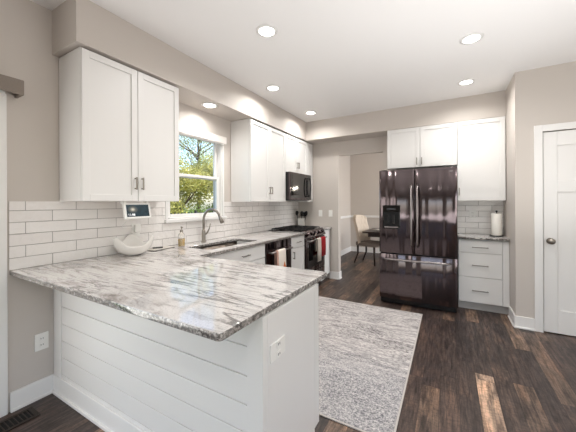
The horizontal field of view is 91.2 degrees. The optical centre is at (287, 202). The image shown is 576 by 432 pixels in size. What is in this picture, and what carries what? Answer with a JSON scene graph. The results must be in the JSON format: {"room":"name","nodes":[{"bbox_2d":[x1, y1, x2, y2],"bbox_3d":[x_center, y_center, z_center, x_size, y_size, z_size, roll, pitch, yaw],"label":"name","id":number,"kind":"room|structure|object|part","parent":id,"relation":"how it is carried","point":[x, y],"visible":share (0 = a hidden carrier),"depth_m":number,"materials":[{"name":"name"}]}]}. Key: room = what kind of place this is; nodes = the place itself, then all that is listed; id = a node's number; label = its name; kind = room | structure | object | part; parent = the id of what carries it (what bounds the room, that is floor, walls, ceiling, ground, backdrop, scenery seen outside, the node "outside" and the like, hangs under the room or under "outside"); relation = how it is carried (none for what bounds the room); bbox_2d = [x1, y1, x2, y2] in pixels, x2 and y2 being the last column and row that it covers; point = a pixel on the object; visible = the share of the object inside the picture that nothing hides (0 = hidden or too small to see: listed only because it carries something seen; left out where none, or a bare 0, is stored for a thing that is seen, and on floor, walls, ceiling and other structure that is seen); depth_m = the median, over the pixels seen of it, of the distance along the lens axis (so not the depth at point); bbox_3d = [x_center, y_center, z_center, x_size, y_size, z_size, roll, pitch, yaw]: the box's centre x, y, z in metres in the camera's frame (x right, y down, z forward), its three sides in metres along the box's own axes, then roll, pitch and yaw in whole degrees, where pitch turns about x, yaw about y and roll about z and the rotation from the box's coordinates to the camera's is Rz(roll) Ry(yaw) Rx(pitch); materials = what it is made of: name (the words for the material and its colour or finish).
{"room":"kitchen","nodes":[
{"label":"kitchen","id":0,"kind":"room"},
{"bbox_2d":[0,0,290,412],"bbox_3d":[-1.915,-0.014,1.841,0.150,2.764,8.510,0,0,30],"label":"wall","id":1,"kind":"structure","parent":0,"point":[26,55],"depth_m":1.95,"materials":[{"name":"beige paint"}]},
{"bbox_2d":[0,94,7,417],"bbox_3d":[-2.357,0.295,0.890,0.020,2.150,2.158,0,0,30],"label":"trim","id":2,"kind":"structure","parent":1,"relation":"attached to","point":[3,100],"depth_m":1.81,"materials":[{"name":"white paint"}]},
{"bbox_2d":[0,74,23,97],"bbox_3d":[-2.323,-0.735,0.861,0.114,0.110,2.285,0,0,30],"label":"window valance","id":3,"kind":"object","parent":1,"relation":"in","point":[9,84],"depth_m":1.78,"materials":[{"name":"fabric"}]},
{"bbox_2d":[10,374,52,412],"bbox_3d":[-2.815,1.307,0.071,0.025,0.130,4.537,0,0,30],"label":"baseboard","id":4,"kind":"structure","parent":1,"relation":"attached to","point":[21,397],"depth_m":1.93,"materials":[{"name":"white paint"}]},
{"bbox_2d":[35,331,48,351],"bbox_3d":[-1.736,0.976,1.987,0.011,0.118,0.078,0,0,30],"label":"power outlet","id":5,"kind":"object","parent":1,"relation":"attached to","point":[42,339],"visible":1,"depth_m":1.98,"materials":[{"name":"white plastic"}]},
{"bbox_2d":[39,335,44,347],"bbox_3d":[-1.734,0.976,1.986,0.004,0.074,0.030,0,0,30],"label":"receptacle","id":6,"kind":"object","parent":5,"relation":"attached to","point":[41,337],"depth_m":1.99,"materials":[{"name":"white plastic"}]},
{"bbox_2d":[59,47,178,201],"bbox_3d":[-1.335,-0.542,2.338,0.362,1.058,0.800,0,0,30],"label":"upper cabinet","id":7,"kind":"object","parent":1,"relation":"attached to","point":[119,123],"visible":1,"depth_m":2.11,"materials":[{"name":"white paint"}]},
{"bbox_3d":[-1.313,-0.538,2.096,0.020,1.046,0.395,0,0,30],"label":"door","id":8,"kind":"part","parent":7,"relation":"part of","materials":[{"name":"white paint"}]},
{"bbox_2d":[120,201,150,227],"bbox_3d":[-1.326,0.106,2.357,0.289,0.238,0.242,0,0,30],"label":"smart display","id":9,"kind":"object","parent":7,"relation":"attached to","point":[130,210],"visible":1,"depth_m":2.27,"materials":[{"name":"white plastic"}]},
{"bbox_3d":[-1.116,-0.539,2.444,0.020,1.046,0.395,0,0,30],"label":"door","id":10,"kind":"part","parent":7,"relation":"part of","materials":[{"name":"white paint"}]},
{"bbox_2d":[132,223,140,235],"bbox_3d":[-1.380,0.246,2.573,0.040,0.118,0.075,0,0,30],"label":"power outlet","id":11,"kind":"object","parent":1,"relation":"attached to","point":[136,229],"visible":0.89,"depth_m":2.57,"materials":[{"name":"white plastic"}]},
{"bbox_2d":[9,201,297,270],"bbox_3d":[-0.814,0.211,3.620,0.008,0.453,4.090,0,0,30],"label":"backsplash","id":12,"kind":"structure","parent":1,"relation":"attached to","point":[41,233],"depth_m":2.29,"materials":[{"name":"tile"}]},
{"bbox_2d":[164,134,226,222],"bbox_3d":[-1.064,-0.316,3.252,0.140,1.038,0.895,0,0,30],"label":"window","id":13,"kind":"structure","parent":1,"relation":"in","point":[218,149],"depth_m":3.55,"materials":[{"name":"white paint"}]},
{"bbox_3d":[-1.077,-0.088,3.257,0.030,0.475,0.772,0,0,30],"label":"sash","id":14,"kind":"part","parent":13,"relation":"part of","materials":[{"name":"white paint"}]},
{"bbox_3d":[-1.031,0.184,3.234,0.070,0.036,0.895,0,0,30],"label":"sill","id":15,"kind":"part","parent":13,"relation":"part of","materials":[{"name":"white paint"}]},
{"bbox_3d":[-1.110,-0.535,3.274,0.030,0.500,0.772,0,0,30],"label":"sash","id":16,"kind":"part","parent":13,"relation":"part of","materials":[{"name":"white paint"}]},
{"bbox_2d":[179,124,226,144],"bbox_3d":[-1.015,-0.783,3.223,0.032,0.104,0.885,0,0,30],"label":"roller shade","id":17,"kind":"object","parent":13,"relation":"attached to","point":[183,130],"visible":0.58,"depth_m":3.23,"materials":[{"name":"white fabric"}]},
{"bbox_2d":[231,118,285,201],"bbox_3d":[-0.382,-0.546,4.016,0.362,1.058,0.875,0,0,30],"label":"upper cabinet","id":18,"kind":"object","parent":1,"relation":"attached to","point":[258,170],"visible":1,"depth_m":3.72,"materials":[{"name":"white paint"}]},
{"bbox_3d":[-0.369,-0.542,3.757,0.020,1.046,0.432,0,0,30],"label":"door","id":19,"kind":"part","parent":18,"relation":"part of","materials":[{"name":"white paint"}]},
{"bbox_3d":[-0.153,-0.543,4.138,0.020,1.046,0.433,0,0,30],"label":"door","id":20,"kind":"part","parent":18,"relation":"part of","materials":[{"name":"white paint"}]},
{"bbox_2d":[52,0,505,144],"bbox_3d":[0.597,-1.247,2.950,3.134,0.319,3.854,0,0,30],"label":"soffit","id":21,"kind":"object","parent":1,"relation":"attached to","point":[85,24],"depth_m":3.04,"materials":[{"name":"beige paint"}]},
{"bbox_2d":[201,102,217,107],"bbox_3d":[-0.865,-1.077,3.111,0.176,0.008,0.176,0,0,30],"label":"recessed light","id":22,"kind":"object","parent":21,"relation":"in","point":[205,104],"visible":1,"depth_m":3.11,"materials":[{"name":"white paint"}]},
{"bbox_2d":[285,134,306,174],"bbox_3d":[0.023,-0.781,4.732,0.362,0.592,0.765,0,0,30],"label":"upper cabinet","id":23,"kind":"object","parent":1,"relation":"attached to","point":[295,149],"visible":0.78,"depth_m":4.62,"materials":[{"name":"white paint"}]},
{"bbox_3d":[0.050,-0.777,4.497,0.020,0.580,0.377,0,0,30],"label":"door","id":24,"kind":"part","parent":23,"relation":"part of","materials":[{"name":"white paint"}]},
{"bbox_2d":[286,172,310,200],"bbox_3d":[0.067,-0.260,4.709,0.446,0.440,0.756,0,0,30],"label":"microwave","id":25,"kind":"object","parent":23,"relation":"attached to","point":[298,186],"visible":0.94,"depth_m":4.52,"materials":[{"name":"black metal"}]},
{"bbox_3d":[0.163,-0.267,4.550,0.030,0.428,0.575,0,0,30],"label":"door","id":26,"kind":"part","parent":25,"relation":"part of","materials":[{"name":"black glass"}]},
{"bbox_3d":[0.350,-0.261,4.803,0.046,0.350,0.145,0,0,30],"label":"handle","id":27,"kind":"part","parent":25,"relation":"part of","materials":[{"name":"black metal"}]},
{"bbox_3d":[0.350,-0.268,4.880,0.030,0.428,0.178,0,0,30],"label":"control panel","id":28,"kind":"part","parent":25,"relation":"part of","materials":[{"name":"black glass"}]},
{"bbox_3d":[0.238,-0.778,4.829,0.020,0.580,0.378,0,0,30],"label":"door","id":29,"kind":"part","parent":23,"relation":"part of","materials":[{"name":"white paint"}]},
{"bbox_2d":[291,143,312,201],"bbox_3d":[0.268,-0.549,5.193,0.330,1.058,0.272,0,0,30],"label":"upper cabinet","id":30,"kind":"object","parent":1,"relation":"attached to","point":[309,146],"visible":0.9,"depth_m":5.13,"materials":[{"name":"white paint"}]},
{"bbox_3d":[0.389,-0.546,5.092,0.020,1.046,0.210,0,0,30],"label":"door","id":31,"kind":"part","parent":30,"relation":"part of","materials":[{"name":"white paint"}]},
{"bbox_2d":[0,251,575,431],"bbox_3d":[1.447,1.404,1.625,6.400,0.100,11.750,0,0,30],"label":"floor","id":32,"kind":"structure","parent":0,"point":[471,370],"depth_m":2.18,"materials":[{"name":"wood"}]},
{"bbox_2d":[0,406,39,431],"bbox_3d":[-1.779,1.364,1.635,0.140,0.007,0.500,0,0,30],"label":"floor vent","id":33,"kind":"object","parent":32,"relation":"in","point":[16,420],"visible":1,"depth_m":1.78,"materials":[{"name":"black metal"}]},
{"bbox_2d":[52,283,318,431],"bbox_3d":[-0.761,0.916,1.842,1.846,0.894,0.612,0,0,30],"label":"base cabinet","id":34,"kind":"object","parent":32,"relation":"on","point":[121,371],"visible":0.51,"depth_m":1.45,"materials":[{"name":"white paint"}]},
{"bbox_3d":[-1.649,0.920,2.035,0.111,0.894,0.033,0,0,30],"label":"corner post","id":35,"kind":"part","parent":34,"relation":"part of","materials":[{"name":"white paint"}]},
{"bbox_3d":[-0.904,1.299,1.587,1.846,0.130,0.025,0,0,30],"label":"trim","id":36,"kind":"part","parent":34,"relation":"part of","materials":[{"name":"white paint"}]},
{"bbox_2d":[9,230,326,341],"bbox_3d":[-0.270,0.450,2.711,1.831,0.030,3.045,0,0,30],"label":"countertop","id":37,"kind":"structure","parent":34,"relation":"on","point":[184,288],"depth_m":1.56,"materials":[{"name":"white stone"}]},
{"bbox_2d":[113,234,153,255],"bbox_3d":[-1.313,0.356,2.386,0.300,0.167,0.303,0,0,30],"label":"scalloped bowl","id":38,"kind":"object","parent":37,"relation":"on","point":[131,245],"visible":1,"depth_m":2.33,"materials":[{"name":"white ceramic"}]},
{"bbox_2d":[148,246,174,251],"bbox_3d":[-1.219,0.434,2.689,0.120,0.010,0.260,0,0,22],"label":"notepad","id":39,"kind":"object","parent":37,"relation":"on","point":[164,247],"visible":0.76,"depth_m":2.66,"materials":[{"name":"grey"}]},
{"bbox_2d":[178,226,184,246],"bbox_3d":[-1.072,0.338,2.847,0.077,0.202,0.066,0,0,30],"label":"soap dispenser","id":40,"kind":"object","parent":37,"relation":"on","point":[181,236],"visible":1,"depth_m":2.82,"materials":[{"name":"clear glass"}]},
{"bbox_2d":[201,208,223,241],"bbox_3d":[-0.813,0.246,3.124,0.324,0.383,0.124,0,0,30],"label":"kitchen faucet","id":41,"kind":"object","parent":37,"relation":"on","point":[204,233],"visible":1,"depth_m":3.14,"materials":[{"name":"silver metal"}]},
{"bbox_3d":[-0.843,0.181,3.101,0.266,0.253,0.027,0,0,30],"label":"spout","id":42,"kind":"part","parent":41,"relation":"part of","materials":[{"name":"silver metal"}]},
{"bbox_2d":[197,241,243,249],"bbox_3d":[-0.680,0.569,3.050,0.392,0.201,0.822,0,0,30],"label":"sink","id":43,"kind":"object","parent":37,"relation":"in","point":[227,244],"visible":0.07,"depth_m":3.22,"materials":[{"name":"grey metal"}]},
{"bbox_3d":[-0.128,0.914,1.171,0.082,0.894,0.033,0,0,30],"label":"corner post","id":44,"kind":"part","parent":34,"relation":"part of","materials":[{"name":"white paint"}]},
{"bbox_2d":[270,335,284,363],"bbox_3d":[-0.043,0.635,1.229,0.011,0.075,0.118,0,0,30],"label":"power outlet","id":45,"kind":"object","parent":34,"relation":"attached to","point":[277,348],"visible":1,"depth_m":1.22,"materials":[{"name":"white plastic"}]},
{"bbox_2d":[277,339,280,358],"bbox_3d":[-0.041,0.635,1.228,0.004,0.074,0.030,0,0,30],"label":"receptacle","id":46,"kind":"object","parent":45,"relation":"attached to","point":[279,340],"depth_m":1.23,"materials":[{"name":"white plastic"}]},
{"bbox_3d":[0.038,0.913,1.401,0.022,0.894,0.530,0,0,30],"label":"panel","id":47,"kind":"part","parent":34,"relation":"part of","materials":[{"name":"white paint"}]},
{"bbox_2d":[209,241,264,263],"bbox_3d":[-0.813,0.917,2.922,0.672,0.894,1.155,0,0,30],"label":"base cabinet","id":48,"kind":"object","parent":32,"relation":"on","point":[255,254],"visible":0.17,"depth_m":3.00,"materials":[{"name":"white paint"}]},
{"bbox_3d":[-0.385,0.943,3.080,0.020,0.618,0.449,0,0,30],"label":"door","id":49,"kind":"part","parent":48,"relation":"part of","materials":[{"name":"white paint"}]},
{"bbox_2d":[264,238,292,266],"bbox_3d":[-0.332,0.916,3.675,0.636,0.890,0.609,0,0,30],"label":"dishwasher","id":50,"kind":"object","parent":32,"relation":"on","point":[270,248],"visible":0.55,"depth_m":3.48,"materials":[{"name":"black metal"}]},
{"bbox_3d":[-0.119,0.515,3.553,0.030,0.085,0.607,0,0,30],"label":"control panel","id":51,"kind":"part","parent":50,"relation":"part of","materials":[{"name":"black metal"}]},
{"bbox_2d":[274,248,285,266],"bbox_3d":[-0.090,0.754,3.467,0.048,0.372,0.217,0,0,30],"label":"dish towel","id":52,"kind":"object","parent":50,"relation":"hanging from","point":[280,256],"visible":0.7,"depth_m":3.44,"materials":[{"name":"beige fabric"}]},
{"bbox_2d":[291,235,303,268],"bbox_3d":[-0.118,0.913,4.146,0.672,0.894,0.400,0,0,30],"label":"base cabinet","id":53,"kind":"object","parent":32,"relation":"on","point":[297,252],"visible":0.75,"depth_m":4.00,"materials":[{"name":"white paint"}]},
{"bbox_3d":[0.136,0.549,4.001,0.020,0.150,0.394,0,0,30],"label":"drawer","id":54,"kind":"part","parent":53,"relation":"part of","materials":[{"name":"white paint"}]},
{"bbox_3d":[0.138,0.940,4.001,0.020,0.618,0.394,0,0,30],"label":"door","id":55,"kind":"part","parent":53,"relation":"part of","materials":[{"name":"white paint"}]},
{"bbox_2d":[271,225,326,271],"bbox_3d":[0.190,0.848,4.644,0.715,0.902,0.756,0,0,30],"label":"gas range","id":56,"kind":"object","parent":32,"relation":"on","point":[310,256],"visible":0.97,"depth_m":4.42,"materials":[{"name":"black metal"}]},
{"bbox_2d":[271,227,316,231],"bbox_3d":[0.142,0.441,4.670,0.610,0.027,0.756,0,0,30],"label":"cooktop","id":57,"kind":"object","parent":56,"relation":"in","point":[291,229],"depth_m":4.44,"materials":[{"name":"black metal"}]},
{"bbox_2d":[303,235,324,269],"bbox_3d":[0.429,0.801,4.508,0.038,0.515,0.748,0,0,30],"label":"oven","id":58,"kind":"object","parent":56,"relation":"in","point":[310,256],"depth_m":4.35,"materials":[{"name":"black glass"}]},
{"bbox_3d":[0.424,0.478,4.510,0.089,0.110,0.750,0,0,30],"label":"control panel","id":59,"kind":"part","parent":56,"relation":"part of","materials":[{"name":"black metal"}]},
{"bbox_2d":[315,237,321,261],"bbox_3d":[0.478,0.734,4.444,0.048,0.367,0.168,0,0,30],"label":"hand towel","id":60,"kind":"object","parent":56,"relation":"hanging from","point":[318,248],"visible":0.91,"depth_m":4.43,"materials":[{"name":"beige fabric"}]},
{"bbox_3d":[0.429,1.175,4.509,0.033,0.217,0.748,0,0,30],"label":"storage drawer","id":61,"kind":"part","parent":56,"relation":"part of","materials":[{"name":"black metal"}]},
{"bbox_2d":[320,236,325,255],"bbox_3d":[0.569,0.705,4.603,0.046,0.306,0.181,0,0,30],"label":"hand towel","id":62,"kind":"object","parent":56,"relation":"hanging from","point":[323,239],"visible":0.89,"depth_m":4.58,"materials":[{"name":"red fabric"}]},
{"bbox_2d":[321,229,329,280],"bbox_3d":[0.414,0.911,5.116,0.640,0.894,0.262,0,0,30],"label":"base cabinet","id":63,"kind":"object","parent":32,"relation":"on","point":[327,256],"visible":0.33,"depth_m":4.96,"materials":[{"name":"white paint"}]},
{"bbox_3d":[0.682,0.860,4.959,0.020,0.775,0.247,0,0,30],"label":"door","id":64,"kind":"part","parent":63,"relation":"part of","materials":[{"name":"white paint"}]},
{"bbox_2d":[353,215,379,265],"bbox_3d":[1.804,0.815,6.379,0.497,1.085,0.635,0,0,-44],"label":"dining chair","id":65,"kind":"object","parent":32,"relation":"on","point":[360,221],"visible":0.94,"depth_m":6.39,"materials":[{"name":"brown fabric"}]},
{"bbox_3d":[1.550,1.136,6.382,0.050,0.445,0.129,0,0,-44],"label":"leg","id":66,"kind":"part","parent":65,"relation":"part of","materials":[{"name":"brown wood"}]},
{"bbox_3d":[1.677,0.593,6.508,0.486,0.640,0.275,0,0,-44],"label":"backrest","id":67,"kind":"part","parent":65,"relation":"part of","materials":[{"name":"beige fabric"}]},
{"bbox_3d":[1.852,0.907,6.331,0.497,0.090,0.500,0,0,-44],"label":"seat","id":68,"kind":"part","parent":65,"relation":"part of","materials":[{"name":"brown fabric"}]},
{"bbox_3d":[1.851,1.142,6.047,0.049,0.422,0.055,0,0,-44],"label":"leg","id":69,"kind":"part","parent":65,"relation":"part of","materials":[{"name":"brown wood"}]},
{"bbox_2d":[318,296,422,431],"bbox_3d":[0.451,1.353,2.869,1.514,0.009,2.104,0,0,30],"label":"area rug","id":70,"kind":"object","parent":32,"relation":"on","point":[366,352],"visible":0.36,"depth_m":2.38,"materials":[{"name":"grey fabric"}]},
{"bbox_2d":[362,228,379,236],"bbox_3d":[2.636,0.971,5.888,1.900,0.755,1.000,0,0,30],"label":"dining table","id":71,"kind":"object","parent":32,"relation":"on","point":[371,233],"visible":0.13,"depth_m":5.91,"materials":[{"name":"brown wood"}]},
{"bbox_2d":[379,166,457,312],"bbox_3d":[1.787,0.453,3.869,0.911,1.798,0.738,0,0,30],"label":"refrigerator","id":72,"kind":"object","parent":32,"relation":"on","point":[418,207],"visible":1,"depth_m":3.58,"materials":[{"name":"grey metal"}]},
{"bbox_3d":[1.447,0.114,3.754,0.437,1.100,0.072,0,0,30],"label":"door","id":73,"kind":"part","parent":72,"relation":"part of","materials":[{"name":"black metal"}]},
{"bbox_3d":[1.577,0.168,3.605,0.025,0.806,0.074,0,0,30],"label":"handle","id":74,"kind":"part","parent":72,"relation":"part of","materials":[{"name":"silver metal"}]},
{"bbox_3d":[1.638,0.168,3.571,0.025,0.806,0.074,0,0,30],"label":"handle","id":75,"kind":"part","parent":72,"relation":"part of","materials":[{"name":"silver metal"}]},
{"bbox_3d":[1.623,0.743,3.580,0.793,0.029,0.072,0,0,30],"label":"handle","id":76,"kind":"part","parent":72,"relation":"part of","materials":[{"name":"silver metal"}]},
{"bbox_3d":[1.657,0.973,3.636,0.911,0.590,0.074,0,0,30],"label":"freezer drawer","id":77,"kind":"part","parent":72,"relation":"part of","materials":[{"name":"black metal"}]},
{"bbox_3d":[1.846,0.112,3.528,0.468,1.100,0.072,0,0,30],"label":"door","id":78,"kind":"part","parent":72,"relation":"part of","materials":[{"name":"black metal"}]},
{"bbox_2d":[457,235,509,314],"bbox_3d":[2.502,0.902,3.643,0.520,0.894,0.467,0,0,30],"label":"base cabinet","id":79,"kind":"object","parent":32,"relation":"on","point":[483,265],"visible":0.94,"depth_m":3.47,"materials":[{"name":"white paint"}]},
{"bbox_3d":[2.377,0.541,3.493,0.449,0.153,0.020,0,0,30],"label":"drawer","id":80,"kind":"part","parent":79,"relation":"part of","materials":[{"name":"white paint"}]},
{"bbox_3d":[2.380,1.082,3.493,0.449,0.311,0.020,0,0,30],"label":"drawer","id":81,"kind":"part","parent":79,"relation":"part of","materials":[{"name":"white paint"}]},
{"bbox_3d":[2.378,0.772,3.493,0.449,0.295,0.020,0,0,30],"label":"drawer","id":82,"kind":"part","parent":79,"relation":"part of","materials":[{"name":"white paint"}]},
{"bbox_2d":[457,233,509,240],"bbox_3d":[2.497,0.438,3.640,0.518,0.030,0.465,0,0,30],"label":"countertop","id":83,"kind":"structure","parent":79,"relation":"on","point":[460,235],"depth_m":3.51,"materials":[{"name":"grey stone"}]},
{"bbox_3d":[2.650,0.258,3.579,0.150,0.328,0.150,0,0,30],"label":"paper towel holder","id":84,"kind":"object","parent":83,"relation":"on","visible":0},
{"bbox_2d":[491,213,501,235],"bbox_3d":[2.650,0.270,3.579,0.114,0.276,0.114,0,0,30],"label":"paper towel roll","id":85,"kind":"object","parent":84,"relation":"on","point":[496,218],"visible":0.99,"depth_m":3.53,"materials":[{"name":"white paper"}]},
{"bbox_2d":[30,0,575,121],"bbox_3d":[1.434,-1.470,1.625,6.400,0.120,11.750,0,0,30],"label":"ceiling","id":86,"kind":"structure","parent":0,"point":[329,58],"depth_m":2.49,"materials":[{"name":"white paint"}]},
{"bbox_2d":[256,24,277,37],"bbox_3d":[-0.173,-1.399,2.297,0.176,0.008,0.176,0,0,30],"label":"recessed light","id":87,"kind":"object","parent":86,"relation":"in","point":[264,30],"visible":1,"depth_m":2.28,"materials":[{"name":"white paint"}]},
{"bbox_2d":[266,85,279,90],"bbox_3d":[-0.182,-1.399,3.435,0.176,0.008,0.176,0,0,30],"label":"recessed light","id":88,"kind":"object","parent":86,"relation":"in","point":[269,87],"visible":1,"depth_m":3.42,"materials":[{"name":"white paint"}]},
{"bbox_2d":[305,111,315,114],"bbox_3d":[0.354,-1.402,4.379,0.176,0.008,0.176,0,0,30],"label":"recessed light","id":89,"kind":"object","parent":86,"relation":"in","point":[306,112],"visible":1,"depth_m":4.36,"materials":[{"name":"white paint"}]},
{"bbox_2d":[457,79,474,84],"bbox_3d":[2.080,-1.409,3.288,0.176,0.008,0.176,0,0,30],"label":"recessed light","id":90,"kind":"object","parent":86,"relation":"in","point":[466,81],"visible":1,"depth_m":3.28,"materials":[{"name":"white paint"}]},
{"bbox_2d":[459,32,483,44],"bbox_3d":[1.573,-1.407,2.415,0.176,0.008,0.176,0,0,30],"label":"recessed light","id":91,"kind":"object","parent":86,"relation":"in","point":[471,38],"visible":1,"depth_m":2.41,"materials":[{"name":"white paint"}]},
{"bbox_2d":[340,156,350,249],"bbox_3d":[1.000,-0.026,6.741,0.120,2.764,2.890,0,0,30],"label":"wall","id":92,"kind":"structure","parent":0,"point":[344,160],"depth_m":7.58,"materials":[{"name":"beige paint"}]},
{"bbox_2d":[350,153,382,247],"bbox_3d":[3.917,-0.039,6.814,5.120,2.764,0.120,0,0,30],"label":"wall","id":93,"kind":"structure","parent":0,"point":[364,168],"depth_m":7.76,"materials":[{"name":"beige paint"}]},
{"bbox_2d":[341,215,378,218],"bbox_3d":[3.143,0.366,5.530,4.800,0.060,2.880,0,0,30],"label":"trim","id":94,"kind":"structure","parent":93,"relation":"attached to","point":[348,216],"depth_m":7.66,"materials":[{"name":"white paint"}]},
{"bbox_2d":[298,136,467,277],"bbox_3d":[2.793,-0.034,3.905,6.000,2.764,0.270,0,0,30],"label":"wall","id":95,"kind":"structure","parent":0,"point":[326,156],"depth_m":5.07,"materials":[{"name":"beige paint"}]},
{"bbox_2d":[329,246,379,279],"bbox_3d":[3.109,1.281,5.463,4.800,0.130,3.035,0,0,30],"label":"baseboard","id":96,"kind":"structure","parent":95,"relation":"attached to","point":[351,248],"depth_m":7.58,"materials":[{"name":"white paint"}]},
{"bbox_2d":[387,122,456,169],"bbox_3d":[1.958,-0.798,4.143,0.895,0.575,0.427,0,0,30],"label":"upper cabinet","id":97,"kind":"object","parent":95,"relation":"attached to","point":[431,146],"visible":0.98,"depth_m":3.97,"materials":[{"name":"white paint"}]},
{"bbox_3d":[1.679,-0.793,4.105,0.442,0.563,0.020,0,0,30],"label":"door","id":98,"kind":"part","parent":97,"relation":"part of","materials":[{"name":"white paint"}]},
{"bbox_3d":[2.068,-0.795,3.884,0.443,0.563,0.020,0,0,30],"label":"door","id":99,"kind":"part","parent":97,"relation":"part of","materials":[{"name":"white paint"}]},
{"bbox_2d":[469,210,475,218],"bbox_3d":[2.540,0.159,3.879,0.075,0.118,0.011,0,0,30],"label":"power outlet","id":100,"kind":"object","parent":95,"relation":"attached to","point":[472,213],"visible":1,"depth_m":3.88,"materials":[{"name":"white plastic"}]},
{"bbox_2d":[457,201,503,234],"bbox_3d":[2.616,0.185,3.846,0.519,0.474,0.008,0,0,30],"label":"backsplash","id":101,"kind":"structure","parent":95,"relation":"attached to","point":[481,224],"depth_m":3.85,"materials":[{"name":"tile"}]},
{"bbox_2d":[457,116,505,200],"bbox_3d":[2.540,-0.559,3.727,0.522,1.058,0.277,0,0,30],"label":"upper cabinet","id":102,"kind":"object","parent":95,"relation":"attached to","point":[481,143],"visible":0.98,"depth_m":3.64,"materials":[{"name":"white paint"}]},
{"bbox_2d":[503,70,529,317],"bbox_3d":[2.743,-0.034,3.423,0.120,2.764,0.917,0,0,30],"label":"wall","id":103,"kind":"structure","parent":0,"point":[516,207],"depth_m":3.04,"materials":[{"name":"beige paint"}]},
{"bbox_2d":[508,306,515,326],"bbox_3d":[2.537,1.284,3.198,0.025,0.130,0.317,0,0,30],"label":"baseboard","id":104,"kind":"structure","parent":103,"relation":"attached to","point":[511,313],"depth_m":3.19,"materials":[{"name":"white paint"}]},
{"bbox_2d":[529,61,575,322],"bbox_3d":[3.792,-0.039,2.369,2.746,2.764,0.120,0,0,30],"label":"wall","id":105,"kind":"structure","parent":0,"point":[552,89],"depth_m":2.93,"materials":[{"name":"beige paint"}]},
{"bbox_2d":[514,315,534,330],"bbox_3d":[2.525,1.284,3.009,0.171,0.130,0.025,0,0,30],"label":"baseboard","id":106,"kind":"structure","parent":105,"relation":"attached to","point":[520,322],"depth_m":3.01,"materials":[{"name":"white paint"}]},
{"bbox_2d":[534,121,575,332],"bbox_3d":[3.026,0.267,2.795,0.920,2.160,0.138,0,0,30],"label":"trim","id":107,"kind":"structure","parent":105,"relation":"attached to","point":[539,129],"depth_m":2.94,"materials":[{"name":"white paint"}]},
{"bbox_2d":[543,129,575,335],"bbox_3d":[2.997,0.300,2.740,0.772,2.077,0.114,0,0,30],"label":"door","id":108,"kind":"structure","parent":105,"relation":"in","point":[559,147],"depth_m":2.89,"materials":[{"name":"white paint"}]},
{"bbox_3d":[2.699,0.393,2.887,0.064,0.064,0.074,0,0,30],"label":"knob","id":109,"kind":"part","parent":108,"relation":"part of","materials":[{"name":"silver metal"}]},
{"label":"outside","id":110,"kind":"structure","parent":0,"visible":0},
{"bbox_3d":[-22.294,1.858,24.170,57.340,0.100,100.000,0,0,30],"label":"lawn","id":111,"kind":"structure","parent":110,"visible":0},
{"bbox_2d":[170,155,212,213],"bbox_3d":[-4.117,-0.175,10.606,3.193,3.820,3.697,0,0,30],"label":"broadleaf tree","id":112,"kind":"object","parent":111,"relation":"on","point":[191,185],"visible":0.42,"depth_m":10.53,"materials":[{"name":"green plant"}]},
{"bbox_2d":[174,204,211,213],"bbox_3d":[-5.909,0.870,12.252,1.758,1.733,13.118,0,0,30],"label":"hedge","id":113,"kind":"object","parent":111,"relation":"on","point":[194,207],"visible":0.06,"depth_m":14.31,"materials":[{"name":"green plant"}]},
{"bbox_2d":[179,135,212,211],"bbox_3d":[-5.425,-2.881,16.984,6.923,9.235,6.381,0,0,30],"label":"tree","id":114,"kind":"object","parent":111,"relation":"on","point":[197,157],"visible":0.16,"depth_m":16.75,"materials":[{"name":"green plant"}]},
{"bbox_3d":[0.426,0.447,5.106,0.676,0.030,0.266,0,0,30],"label":"countertop","id":115,"kind":"structure","parent":0,"visible":0},
{"bbox_2d":[298,218,304,225],"bbox_3d":[0.249,0.358,5.213,0.110,0.150,0.110,0,0,20],"label":"utensil crock","id":116,"kind":"object","parent":115,"relation":"on","point":[301,221],"visible":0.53,"depth_m":5.16,"materials":[{"name":"white ceramic"}]}
]}

